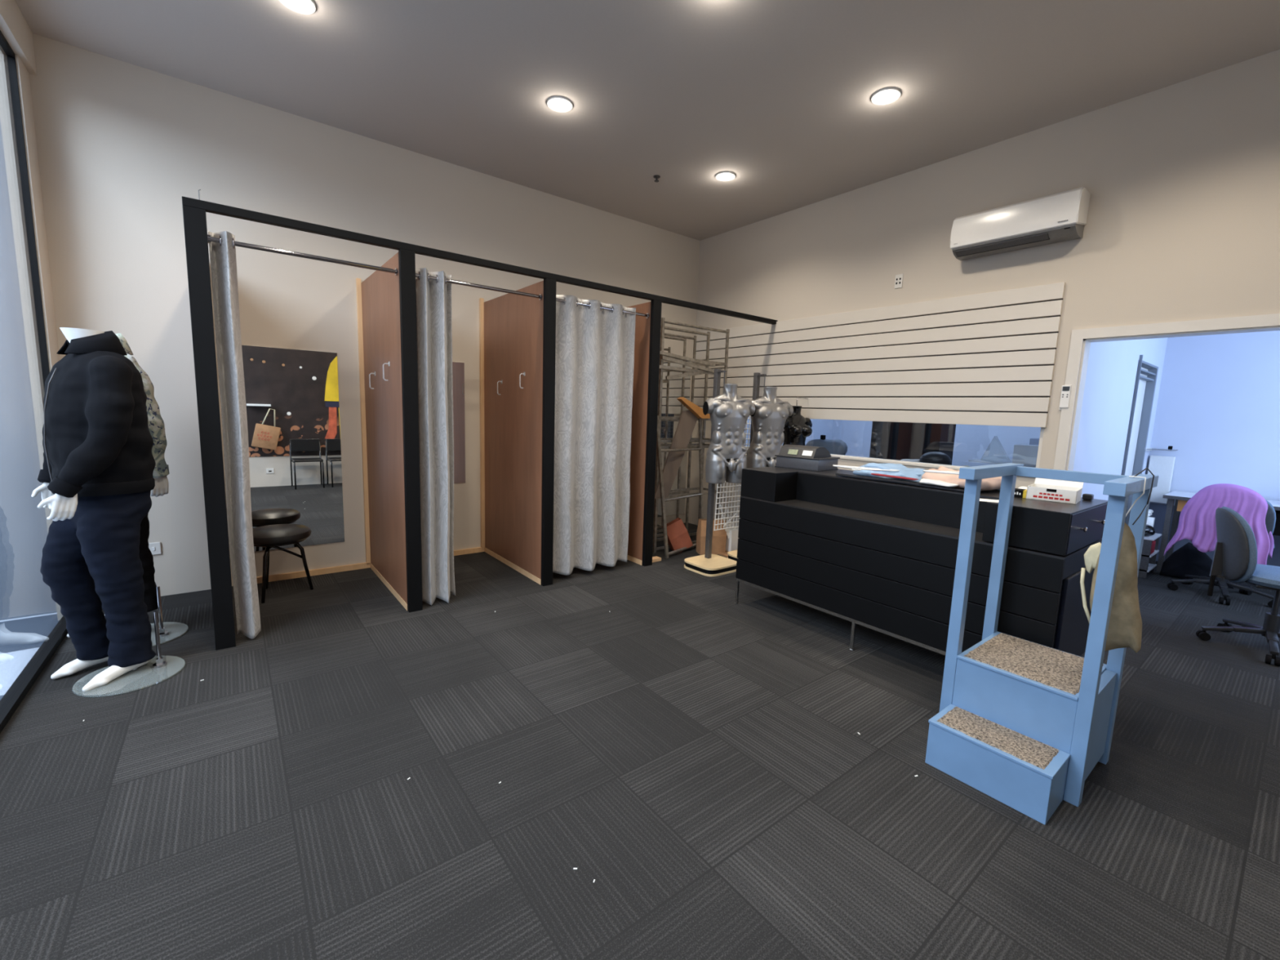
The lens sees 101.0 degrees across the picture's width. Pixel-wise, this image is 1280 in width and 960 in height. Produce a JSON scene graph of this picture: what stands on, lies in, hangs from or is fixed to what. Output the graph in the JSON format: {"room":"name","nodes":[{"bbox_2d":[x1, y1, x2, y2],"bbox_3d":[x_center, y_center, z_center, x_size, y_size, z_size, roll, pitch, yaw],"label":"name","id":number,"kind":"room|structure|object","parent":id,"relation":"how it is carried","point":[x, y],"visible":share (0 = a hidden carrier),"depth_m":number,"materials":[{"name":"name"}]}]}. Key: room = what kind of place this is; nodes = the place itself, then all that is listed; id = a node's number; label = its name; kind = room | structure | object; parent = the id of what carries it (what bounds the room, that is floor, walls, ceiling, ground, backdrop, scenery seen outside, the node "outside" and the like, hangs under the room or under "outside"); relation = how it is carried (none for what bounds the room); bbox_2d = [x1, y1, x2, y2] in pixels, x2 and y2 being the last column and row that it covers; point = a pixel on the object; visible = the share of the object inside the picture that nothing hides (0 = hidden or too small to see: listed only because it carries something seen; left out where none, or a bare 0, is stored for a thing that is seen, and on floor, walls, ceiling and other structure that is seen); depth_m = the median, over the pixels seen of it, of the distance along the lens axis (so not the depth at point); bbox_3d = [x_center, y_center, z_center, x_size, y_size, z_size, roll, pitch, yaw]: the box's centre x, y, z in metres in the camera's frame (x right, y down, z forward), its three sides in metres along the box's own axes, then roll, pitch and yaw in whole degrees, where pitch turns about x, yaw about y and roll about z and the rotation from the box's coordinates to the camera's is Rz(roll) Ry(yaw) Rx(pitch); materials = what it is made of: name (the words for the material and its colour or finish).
{"room":"clothing store","nodes":[
{"label":"clothing store","id":0,"kind":"room"},
{"bbox_2d":[0,0,62,620],"bbox_3d":[-1.931,-0.534,1.106,0.120,3.413,5.380,-4,9,-38],"label":"wall","id":1,"kind":"structure","parent":0,"point":[14,26],"depth_m":2.98,"materials":[{"name":"paint"}]},
{"bbox_2d":[0,612,59,700],"bbox_3d":[-4.726,1.351,-0.551,6.620,0.040,13.000,-4,9,-38],"label":"window sill","id":2,"kind":"structure","parent":1,"relation":"attached to","point":[20,638],"depth_m":2.98,"materials":[{"name":"white"}]},
{"bbox_2d":[0,30,67,733],"bbox_3d":[-1.877,-0.417,1.042,0.055,3.200,5.185,-4,9,-38],"label":"window","id":3,"kind":"structure","parent":1,"relation":"in","point":[15,694],"depth_m":2.90,"materials":[{"name":"clear glass"}]},
{"bbox_2d":[29,33,833,595],"bbox_3d":[-0.256,-1.099,5.858,8.620,3.413,0.120,-4,9,-38],"label":"wall","id":4,"kind":"structure","parent":0,"point":[120,144],"depth_m":3.78,"materials":[{"name":"paint"}]},
{"bbox_2d":[0,120,57,620],"bbox_3d":[-3.855,-1.250,3.141,0.350,4.220,0.270,-4,9,-38],"label":"window","id":5,"kind":"structure","parent":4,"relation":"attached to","point":[24,593],"depth_m":3.20,"materials":[{"name":"clear glass"}]},
{"bbox_2d":[148,542,161,555],"bbox_3d":[-3.323,0.470,3.606,0.075,0.085,0.016,-4,9,-38],"label":"power outlet","id":6,"kind":"object","parent":4,"relation":"attached to","point":[155,548],"visible":0.77,"depth_m":3.61,"materials":[{"name":"plastic"}]},
{"bbox_2d":[241,345,344,551],"bbox_3d":[-2.646,-0.228,4.035,0.633,1.512,0.006,-4,9,-38],"label":"wall mirror","id":7,"kind":"object","parent":4,"relation":"attached to","point":[292,395],"visible":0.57,"depth_m":4.03,"materials":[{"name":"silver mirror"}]},
{"bbox_2d":[256,546,484,583],"bbox_3d":[-1.862,0.687,4.785,2.860,0.045,0.022,-4,9,-38],"label":"baseboard","id":8,"kind":"structure","parent":4,"relation":"attached to","point":[364,565],"depth_m":4.27,"materials":[{"name":"brown wood"}]},
{"bbox_2d":[452,361,465,483],"bbox_3d":[-1.839,-0.498,4.627,0.610,1.087,0.006,-4,9,-38],"label":"wall mirror","id":9,"kind":"object","parent":4,"relation":"attached to","point":[458,368],"visible":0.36,"depth_m":4.78,"materials":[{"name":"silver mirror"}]},
{"bbox_2d":[653,360,691,517],"bbox_3d":[0.180,-0.488,6.215,1.040,1.900,0.006,-4,9,-38],"label":"wire rack","id":10,"kind":"object","parent":4,"relation":"attached to","point":[675,384],"visible":0.14,"depth_m":6.36,"materials":[{"name":"silver metal"}]},
{"bbox_2d":[0,522,1279,959],"bbox_3d":[1.404,0.949,3.978,8.620,0.050,5.650,-4,9,-38],"label":"floor","id":11,"kind":"structure","parent":0,"point":[696,755],"depth_m":1.91,"materials":[{"name":"carpet"}]},
{"bbox_2d":[31,327,185,694],"bbox_3d":[-2.599,0.127,2.559,0.640,1.683,0.452,7,9,37],"label":"mannequin","id":12,"kind":"object","parent":11,"relation":"on","point":[96,477],"visible":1,"depth_m":2.47},
{"bbox_2d":[66,333,188,637],"bbox_3d":[-2.933,0.047,2.954,0.613,1.717,0.425,5,8,22],"label":"mannequin","id":13,"kind":"object","parent":11,"relation":"on","point":[152,594],"visible":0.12,"depth_m":2.93},
{"bbox_2d":[252,524,313,603],"bbox_3d":[-2.572,0.576,3.762,0.408,0.488,0.408,-4,9,-38],"label":"stool","id":14,"kind":"object","parent":11,"relation":"on","point":[269,536],"visible":0.92,"depth_m":3.65,"materials":[{"name":"black plastic"}]},
{"bbox_2d":[182,189,777,650],"bbox_3d":[-0.828,-0.457,4.651,4.665,2.416,1.216,-4,9,-38],"label":"frame","id":15,"kind":"object","parent":11,"relation":"on","point":[517,333],"visible":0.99,"depth_m":4.00,"materials":[{"name":"black paint"}]},
{"bbox_2d":[207,234,398,275],"bbox_3d":[-1.874,-1.273,3.012,0.918,0.044,0.044,-4,9,-38],"label":"curtain rod","id":16,"kind":"object","parent":15,"relation":"attached to","point":[210,238],"visible":0.96,"depth_m":2.99,"materials":[{"name":"silver metal"}]},
{"bbox_2d":[208,231,261,639],"bbox_3d":[-2.232,-0.192,2.908,0.116,2.229,0.081,0,8,-18],"label":"curtain","id":17,"kind":"object","parent":16,"relation":"hanging from","point":[223,260],"visible":0.99,"depth_m":2.90,"materials":[{"name":"grey fabric"}]},
{"bbox_2d":[415,273,542,300],"bbox_3d":[-1.085,-1.327,3.624,0.905,0.044,0.044,-4,9,-38],"label":"curtain rod","id":18,"kind":"object","parent":15,"relation":"attached to","point":[540,296],"visible":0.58,"depth_m":3.64,"materials":[{"name":"silver metal"}]},
{"bbox_2d":[415,267,455,605],"bbox_3d":[-1.379,-0.249,3.569,0.253,2.231,0.134,-4,9,-38],"label":"curtain","id":19,"kind":"object","parent":18,"relation":"hanging from","point":[433,298],"visible":0.88,"depth_m":3.56,"materials":[{"name":"grey fabric"}]},
{"bbox_2d":[555,297,649,318],"bbox_3d":[-0.295,-1.380,4.236,0.927,0.044,0.044,-4,9,-38],"label":"curtain rod","id":20,"kind":"object","parent":15,"relation":"attached to","point":[647,315],"visible":0.56,"depth_m":4.26,"materials":[{"name":"silver metal"}]},
{"bbox_2d":[552,294,635,575],"bbox_3d":[-0.383,-0.333,4.332,0.786,2.196,0.110,-4,9,-38],"label":"curtain","id":21,"kind":"object","parent":20,"relation":"hanging from","point":[594,354],"visible":0.9,"depth_m":4.32,"materials":[{"name":"grey fabric"}]},
{"bbox_2d":[652,555,661,562],"bbox_3d":[0.120,0.743,4.922,0.150,0.030,0.070,-4,9,-38],"label":"block","id":22,"kind":"object","parent":11,"relation":"on","point":[655,558],"visible":0.51,"depth_m":4.92,"materials":[{"name":"brown wood"}]},
{"bbox_2d":[653,346,671,529],"bbox_3d":[-0.041,-0.426,5.837,0.762,2.100,0.163,-4,9,-38],"label":"clothes rack","id":23,"kind":"object","parent":11,"relation":"on","point":[667,381],"visible":0.14,"depth_m":5.96,"materials":[{"name":"metal"}]},
{"bbox_2d":[653,332,696,537],"bbox_3d":[0.181,-0.452,5.662,0.864,2.210,0.185,-4,9,-38],"label":"clothes rack","id":24,"kind":"object","parent":11,"relation":"on","point":[669,335],"visible":0.2,"depth_m":5.86,"materials":[{"name":"metal"}]},
{"bbox_2d":[662,517,693,551],"bbox_3d":[0.373,0.560,5.307,0.309,0.356,0.126,-1,8,-18],"label":"paper bag","id":25,"kind":"object","parent":11,"relation":"on","point":[678,537],"visible":0.95,"depth_m":5.25,"materials":[{"name":"orange paper"}]},
{"bbox_2d":[656,415,703,558],"bbox_3d":[0.432,0.052,5.194,0.752,1.354,0.156,-6,10,-45],"label":"frame","id":26,"kind":"object","parent":11,"relation":"on","point":[667,553],"visible":0.81,"depth_m":5.06,"materials":[{"name":"metal"}]},
{"bbox_2d":[654,397,710,498],"bbox_3d":[0.451,-0.322,5.239,0.715,0.980,0.078,-4,9,-38],"label":"leaning board","id":27,"kind":"object","parent":26,"relation":"on","point":[688,419],"visible":0.81,"depth_m":5.21,"materials":[{"name":"orange wood"}]},
{"bbox_2d":[652,317,729,552],"bbox_3d":[0.441,-0.439,5.458,0.908,2.255,0.309,-4,9,-38],"label":"clothes rack","id":28,"kind":"object","parent":11,"relation":"on","point":[664,321],"visible":0.4,"depth_m":5.38,"materials":[{"name":"metal"}]},
{"bbox_2d":[659,350,721,379],"bbox_3d":[0.512,-1.090,5.149,0.884,0.260,0.081,-4,9,-38],"label":"display arms","id":29,"kind":"object","parent":28,"relation":"on","point":[703,370],"visible":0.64,"depth_m":5.08,"materials":[{"name":"metal"}]},
{"bbox_2d":[696,518,726,555],"bbox_3d":[0.711,0.561,5.263,0.265,0.340,0.136,0,8,-12],"label":"paper bag","id":30,"kind":"object","parent":11,"relation":"on","point":[719,536],"visible":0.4,"depth_m":5.21,"materials":[{"name":"brown paper"}]},
{"bbox_2d":[720,504,738,538],"bbox_3d":[0.875,0.411,5.250,0.235,0.353,0.050,-3,9,-32],"label":"bundle","id":31,"kind":"object","parent":30,"relation":"in","point":[727,531],"visible":0.41,"depth_m":5.24,"materials":[{"name":"white paint"}]},
{"bbox_2d":[684,368,755,576],"bbox_3d":[0.704,-0.080,4.651,0.481,1.770,0.412,-4,9,-38],"label":"torso form","id":32,"kind":"object","parent":11,"relation":"on","point":[729,413],"visible":0.97,"depth_m":4.50,"materials":[{"name":"silver metal"}]},
{"bbox_2d":[702,401,708,414],"bbox_3d":[0.553,-0.605,4.446,0.004,0.115,0.100,-1,8,-20],"label":"socket","id":33,"kind":"object","parent":32,"relation":"attached to","point":[705,406],"depth_m":4.44,"materials":[{"name":"plastic"}]},
{"bbox_2d":[717,551,728,557],"bbox_3d":[0.907,0.719,5.351,0.360,0.018,0.300,-4,9,-38],"label":"carton","id":34,"kind":"object","parent":11,"relation":"on","point":[725,554],"visible":0.06,"depth_m":5.20,"materials":[{"name":"cardboard"}]},
{"bbox_2d":[725,525,739,551],"bbox_3d":[0.924,0.593,5.384,0.200,0.220,0.200,-4,9,-38],"label":"storage box","id":35,"kind":"object","parent":34,"relation":"on","point":[731,544],"visible":0.27,"depth_m":5.27,"materials":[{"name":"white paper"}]},
{"bbox_2d":[713,415,751,530],"bbox_3d":[0.942,-0.145,5.165,0.600,1.229,0.074,-4,9,-38],"label":"grid panel","id":36,"kind":"object","parent":35,"relation":"on","point":[749,418],"visible":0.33,"depth_m":5.14,"materials":[{"name":"white metal"}]},
{"bbox_2d":[727,372,794,560],"bbox_3d":[1.109,-0.100,4.904,0.475,1.770,0.412,-4,9,-38],"label":"torso form","id":37,"kind":"object","parent":11,"relation":"on","point":[767,424],"visible":0.72,"depth_m":4.72,"materials":[{"name":"silver metal"}]},
{"bbox_2d":[869,421,955,465],"bbox_3d":[2.978,-0.324,5.816,0.350,2.100,0.740,-4,9,-38],"label":"mirror","id":38,"kind":"object","parent":11,"relation":"on","point":[898,441],"visible":0.09,"depth_m":5.64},
{"bbox_2d":[734,466,1107,656],"bbox_3d":[1.577,0.511,3.307,0.721,1.002,1.907,-4,9,-38],"label":"counter","id":39,"kind":"object","parent":11,"relation":"on","point":[881,557],"depth_m":2.94,"materials":[{"name":"black wood"}]},
{"bbox_2d":[774,444,839,471],"bbox_3d":[1.241,-0.170,3.918,0.316,0.168,0.356,-5,10,-44],"label":"cash register","id":40,"kind":"object","parent":39,"relation":"on","point":[808,458],"visible":1,"depth_m":3.82,"materials":[{"name":"grey plastic"}]},
{"bbox_2d":[853,462,925,482],"bbox_3d":[1.625,-0.061,3.449,0.348,0.097,0.517,-4,9,-38],"label":"shirt","id":41,"kind":"object","parent":39,"relation":"on","point":[904,471],"visible":0.7,"depth_m":3.35,"materials":[{"name":"blue fabric"}]},
{"bbox_2d":[832,464,899,471],"bbox_3d":[1.411,-0.069,3.350,0.409,0.010,0.197,7,9,33],"label":"hanger","id":42,"kind":"object","parent":41,"relation":"on","point":[853,468],"visible":1,"depth_m":3.37,"materials":[{"name":"white paint"}]},
{"bbox_2d":[835,473,964,492],"bbox_3d":[1.549,0.010,3.182,0.084,0.020,0.849,-4,9,-38],"label":"folded garment","id":43,"kind":"object","parent":39,"relation":"on","point":[885,480],"visible":0.91,"depth_m":3.12,"materials":[{"name":"grey fabric"}]},
{"bbox_2d":[871,473,919,479],"bbox_3d":[1.539,-0.021,3.221,0.049,0.012,0.296,-4,9,-38],"label":"folded garment","id":44,"kind":"object","parent":43,"relation":"on","point":[876,474],"visible":1,"depth_m":3.19,"materials":[{"name":"red fabric"}]},
{"bbox_2d":[919,478,958,487],"bbox_3d":[1.691,0.017,2.987,0.070,0.025,0.214,-5,10,-41],"label":"crumpled tissue","id":45,"kind":"object","parent":43,"relation":"on","point":[938,482],"visible":1,"depth_m":2.98,"materials":[{"name":"white paper"}]},
{"bbox_2d":[743,466,1107,514],"bbox_3d":[1.586,0.018,3.254,0.718,0.010,1.873,-4,9,-38],"label":"countertop","id":46,"kind":"structure","parent":39,"relation":"on","point":[1064,508],"depth_m":2.80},
{"bbox_2d":[921,466,1001,490],"bbox_3d":[1.902,-0.008,3.072,0.380,0.107,0.420,-4,9,-38],"label":"shirt","id":47,"kind":"object","parent":39,"relation":"on","point":[992,483],"visible":0.33,"depth_m":2.96,"materials":[{"name":"beige fabric"}]},
{"bbox_2d":[923,470,959,475],"bbox_3d":[1.776,-0.029,2.843,0.409,0.010,0.197,3,8,10],"label":"hanger","id":48,"kind":"object","parent":47,"relation":"on","point":[927,471],"visible":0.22,"depth_m":2.92,"materials":[{"name":"white paint"}]},
{"bbox_2d":[979,498,999,502],"bbox_3d":[1.718,0.101,2.599,0.120,0.001,0.100,5,8,23],"label":"paper slip","id":49,"kind":"object","parent":39,"relation":"on","point":[980,500],"visible":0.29,"depth_m":2.59,"materials":[{"name":"white paper"}]},
{"bbox_2d":[1013,488,1026,497],"bbox_3d":[1.992,0.068,2.781,0.081,0.038,0.105,-5,10,-44],"label":"box","id":50,"kind":"object","parent":39,"relation":"on","point":[1021,493],"visible":0.49,"depth_m":2.75,"materials":[{"name":"yellow"}]},
{"bbox_2d":[1026,477,1083,504],"bbox_3d":[2.141,0.034,2.719,0.244,0.130,0.200,-5,10,-44],"label":"carton","id":51,"kind":"object","parent":39,"relation":"on","point":[1042,489],"visible":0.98,"depth_m":2.68,"materials":[{"name":"white cardboard"}]},
{"bbox_2d":[1082,493,1093,500],"bbox_3d":[2.328,0.088,2.743,0.040,0.030,0.040,-4,9,-38],"label":"tape dispenser","id":52,"kind":"object","parent":39,"relation":"on","point":[1085,496],"visible":1,"depth_m":2.73,"materials":[{"name":"plastic"}]},
{"bbox_2d":[924,462,1158,824],"bbox_3d":[1.586,0.564,2.135,0.716,1.200,0.507,-4,9,-38],"label":"step stool","id":53,"kind":"object","parent":11,"relation":"on","point":[1024,724],"visible":1,"depth_m":2.06,"materials":[{"name":"blue paint"}]},
{"bbox_2d":[1080,467,1154,653],"bbox_3d":[1.807,0.307,1.944,0.244,0.700,0.159,1,7,-4],"label":"canvas bag","id":54,"kind":"object","parent":53,"relation":"hanging from","point":[1125,626],"visible":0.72,"depth_m":1.91,"materials":[{"name":"beige fabric"}]},
{"bbox_2d":[1137,533,1161,577],"bbox_3d":[4.796,0.704,5.073,0.400,0.375,0.220,-4,9,-38],"label":"shelf","id":55,"kind":"object","parent":11,"relation":"on","point":[1148,561],"visible":0.43,"depth_m":4.91,"materials":[{"name":"laminate"}]},
{"bbox_2d":[1144,524,1155,536],"bbox_3d":[4.760,0.467,5.001,0.240,0.110,0.190,-4,9,-38],"label":"appliance","id":56,"kind":"object","parent":55,"relation":"on","point":[1149,530],"visible":0.44,"depth_m":4.91,"materials":[{"name":"black plastic"}]},
{"bbox_2d":[1146,509,1155,527],"bbox_3d":[4.945,0.400,5.156,0.250,0.214,0.120,-4,9,-38],"label":"pile","id":57,"kind":"object","parent":55,"relation":"on","point":[1150,521],"visible":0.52,"depth_m":5.06,"materials":[{"name":"white paper"}]},
{"bbox_2d":[1150,540,1155,554],"bbox_3d":[4.745,0.625,5.001,0.200,0.114,0.170,-4,9,-38],"label":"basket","id":58,"kind":"object","parent":55,"relation":"on","point":[1153,542],"visible":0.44,"depth_m":4.94,"materials":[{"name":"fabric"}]},
{"bbox_2d":[1159,542,1234,588],"bbox_3d":[5.094,0.755,4.817,0.154,0.356,0.474,-4,9,-38],"label":"bag","id":59,"kind":"object","parent":11,"relation":"on","point":[1188,559],"visible":0.81,"depth_m":4.83,"materials":[{"name":"fabric"}]},
{"bbox_2d":[1155,490,1279,572],"bbox_3d":[5.851,0.625,4.474,0.618,0.755,2.050,-4,9,-38],"label":"work table","id":60,"kind":"object","parent":11,"relation":"on","point":[1181,498],"visible":0.61,"depth_m":5.08,"materials":[{"name":"laminate"}]},
{"bbox_2d":[1272,510,1279,535],"bbox_3d":[6.087,0.444,4.202,0.500,0.200,1.380,-4,9,-38],"label":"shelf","id":61,"kind":"object","parent":60,"relation":"attached to","point":[1277,529],"depth_m":4.55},
{"bbox_2d":[1166,499,1275,607],"bbox_3d":[4.901,0.534,4.382,0.633,0.894,0.630,-4,9,-38],"label":"office chair","id":62,"kind":"object","parent":11,"relation":"on","point":[1270,517],"visible":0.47,"depth_m":4.33,"materials":[{"name":"grey fabric"}]},
{"bbox_2d":[1164,483,1274,564],"bbox_3d":[4.652,0.372,4.217,0.314,0.689,0.588,-4,9,-38],"label":"blanket","id":63,"kind":"object","parent":62,"relation":"on","point":[1197,521],"visible":0.8,"depth_m":4.18,"materials":[{"name":"purple fabric"}]},
{"bbox_2d":[1195,506,1279,666],"bbox_3d":[4.012,0.645,3.307,0.626,0.894,0.650,-4,9,-38],"label":"office chair","id":64,"kind":"object","parent":11,"relation":"on","point":[1234,560],"visible":1,"depth_m":3.33,"materials":[{"name":"grey fabric"}]},
{"bbox_3d":[2.249,0.292,5.340,0.550,0.955,2.900,-4,9,-38],"label":"bench","id":65,"kind":"object","parent":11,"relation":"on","visible":0},
{"bbox_2d":[805,435,847,455],"bbox_3d":[1.940,-0.343,5.478,0.198,0.243,0.444,-4,9,-38],"label":"bag","id":66,"kind":"object","parent":65,"relation":"on","point":[837,446],"visible":0.63,"depth_m":5.38,"materials":[{"name":"blue fabric"}]},
{"bbox_2d":[900,458,919,462],"bbox_3d":[2.473,-0.159,4.856,0.158,0.075,0.178,-4,9,-38],"label":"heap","id":67,"kind":"object","parent":65,"relation":"on","point":[905,460],"visible":0.32,"depth_m":4.80,"materials":[{"name":"white paper"}]},
{"bbox_2d":[919,451,951,465],"bbox_3d":[2.635,-0.171,4.712,0.180,0.170,0.260,-4,9,-38],"label":"machine cover","id":68,"kind":"object","parent":65,"relation":"on","point":[933,457],"visible":0.59,"depth_m":4.64,"materials":[{"name":"plastic"}]},
{"bbox_2d":[968,458,1035,467],"bbox_3d":[3.018,-0.138,4.269,0.400,0.015,0.510,-4,9,-38],"label":"shelf","id":69,"kind":"object","parent":65,"relation":"on","point":[987,460],"visible":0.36,"depth_m":4.32,"materials":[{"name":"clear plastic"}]},
{"bbox_2d":[1012,444,1038,465],"bbox_3d":[3.052,-0.201,4.138,0.200,0.145,0.160,-4,9,-38],"label":"paper stack","id":70,"kind":"object","parent":69,"relation":"on","point":[1024,454],"visible":0.62,"depth_m":4.08,"materials":[{"name":"paper"}]},
{"bbox_2d":[14,0,1279,240],"bbox_3d":[0.235,-2.413,2.470,5.690,0.100,5.750,-4,9,-38],"label":"ceiling","id":71,"kind":"structure","parent":0,"point":[774,95],"depth_m":3.17,"materials":[{"name":"paint"}]},
{"bbox_2d":[279,0,315,14],"bbox_3d":[-1.761,-2.448,2.706,0.172,0.023,0.172,-4,9,-38],"label":"recessed light","id":72,"kind":"object","parent":71,"relation":"in","point":[302,6],"visible":1,"depth_m":2.72,"materials":[{"name":"white paint"}]},
{"bbox_2d":[546,96,573,112],"bbox_3d":[-0.539,-2.517,3.549,0.172,0.023,0.172,-4,9,-38],"label":"recessed light","id":73,"kind":"object","parent":71,"relation":"in","point":[557,104],"visible":1,"depth_m":3.53,"materials":[{"name":"white paint"}]},
{"bbox_2d":[653,174,660,182],"bbox_3d":[0.146,-2.623,4.598,0.060,0.040,0.060,-4,9,-38],"label":"sprinkler","id":74,"kind":"object","parent":71,"relation":"attached to","point":[656,177],"visible":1,"depth_m":4.59,"materials":[{"name":"black metal"}]},
{"bbox_2d":[715,171,735,181],"bbox_3d":[0.735,-2.604,4.541,0.172,0.023,0.172,-4,9,-38],"label":"recessed light","id":75,"kind":"object","parent":71,"relation":"in","point":[723,175],"visible":1,"depth_m":4.52,"materials":[{"name":"white paint"}]},
{"bbox_2d":[871,87,901,105],"bbox_3d":[1.556,-2.421,3.342,0.172,0.023,0.172,-4,9,-38],"label":"recessed light","id":76,"kind":"object","parent":71,"relation":"in","point":[887,95],"visible":1,"depth_m":3.32,"materials":[{"name":"white paint"}]},
{"bbox_2d":[688,49,1279,526],"bbox_3d":[2.422,-0.812,4.342,0.120,3.413,5.600,-4,9,-38],"label":"wall","id":77,"kind":"structure","parent":0,"point":[1182,179],"depth_m":3.51,"materials":[{"name":"paint"}]},
{"bbox_2d":[693,282,1065,427],"bbox_3d":[1.764,-1.075,5.051,0.022,0.982,3.602,-4,9,-38],"label":"panel","id":78,"kind":"object","parent":77,"relation":"attached to","point":[988,358],"visible":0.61,"depth_m":4.38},
{"bbox_2d":[782,396,812,445],"bbox_3d":[1.520,-0.484,5.119,0.419,0.641,0.250,-4,9,-38],"label":"bust form","id":79,"kind":"object","parent":78,"relation":"hanging from","point":[797,428],"visible":0.52,"depth_m":5.06,"materials":[{"name":"black plastic"}]},
{"bbox_2d":[745,426,1044,476],"bbox_3d":[1.893,-0.683,5.007,0.115,0.950,3.255,-4,9,-38],"label":"window","id":80,"kind":"structure","parent":77,"relation":"in","point":[842,456],"depth_m":4.46,"materials":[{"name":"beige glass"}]},
{"bbox_2d":[894,273,902,288],"bbox_3d":[2.187,-1.680,4.462,0.010,0.113,0.064,-4,9,-38],"label":"wall plate","id":81,"kind":"object","parent":77,"relation":"attached to","point":[899,277],"visible":1,"depth_m":4.46,"materials":[{"name":"plastic"}]},
{"bbox_2d":[950,186,1090,260],"bbox_3d":[2.636,-1.782,3.712,0.208,0.288,0.760,-4,9,-38],"label":"air conditioner","id":82,"kind":"object","parent":77,"relation":"attached to","point":[1062,216],"visible":1,"depth_m":3.61,"materials":[{"name":"plastic"}]},
{"bbox_2d":[1058,385,1071,410],"bbox_3d":[2.910,-0.563,3.611,0.028,0.170,0.060,-4,9,-38],"label":"remote control","id":83,"kind":"object","parent":77,"relation":"attached to","point":[1066,389],"visible":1,"depth_m":3.60,"materials":[{"name":"plastic"}]},
{"bbox_2d":[1053,313,1279,471],"bbox_3d":[3.451,0.088,3.082,0.143,2.022,1.672,-4,9,-38],"label":"door frame","id":84,"kind":"structure","parent":77,"relation":"in","point":[1081,339],"depth_m":3.46,"materials":[{"name":"paint"}]},
{"bbox_2d":[831,330,1279,505],"bbox_3d":[4.993,-0.496,6.104,0.100,2.500,6.320,-4,9,-38],"label":"wall","id":85,"kind":"structure","parent":0,"point":[1218,406],"depth_m":5.21,"materials":[{"name":"paint"}]},
{"bbox_2d":[1029,438,1039,444],"bbox_3d":[4.842,-0.290,5.940,0.340,0.324,0.700,-4,9,-38],"label":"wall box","id":86,"kind":"object","parent":85,"relation":"attached to","point":[1033,441],"visible":0.14,"depth_m":6.06,"materials":[{"name":"white plastic"}]},
{"bbox_2d":[1147,455,1175,503],"bbox_3d":[5.389,-0.008,5.479,0.070,0.480,0.180,-4,9,-38],"label":"box","id":87,"kind":"object","parent":85,"relation":"attached to","point":[1162,466],"visible":0.66,"depth_m":5.44,"materials":[{"name":"white cardboard"}]},
{"bbox_2d":[1148,502,1279,566],"bbox_3d":[6.095,0.683,4.694,0.012,0.600,2.480,-4,9,-38],"label":"trim","id":88,"kind":"structure","parent":85,"relation":"attached to","point":[1159,510],"depth_m":5.45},
{"bbox_2d":[1072,337,1167,500],"bbox_3d":[4.203,-0.339,4.700,3.080,2.500,0.100,-4,9,-38],"label":"wall","id":89,"kind":"structure","parent":0,"point":[1112,366],"depth_m":4.33,"materials":[{"name":"paint"}]},
{"bbox_2d":[1120,355,1158,524],"bbox_3d":[4.748,-0.142,5.147,0.825,2.030,0.120,-4,9,-38],"label":"door","id":90,"kind":"structure","parent":89,"relation":"in","point":[1146,373],"depth_m":5.25,"materials":[{"name":"white paint"}]},
{"bbox_2d":[1145,447,1177,451],"bbox_3d":[5.294,-0.304,5.364,0.330,0.030,0.208,-4,9,-38],"label":"wall shelf","id":91,"kind":"object","parent":89,"relation":"attached to","point":[1148,448],"visible":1,"depth_m":5.35,"materials":[{"name":"metal"}]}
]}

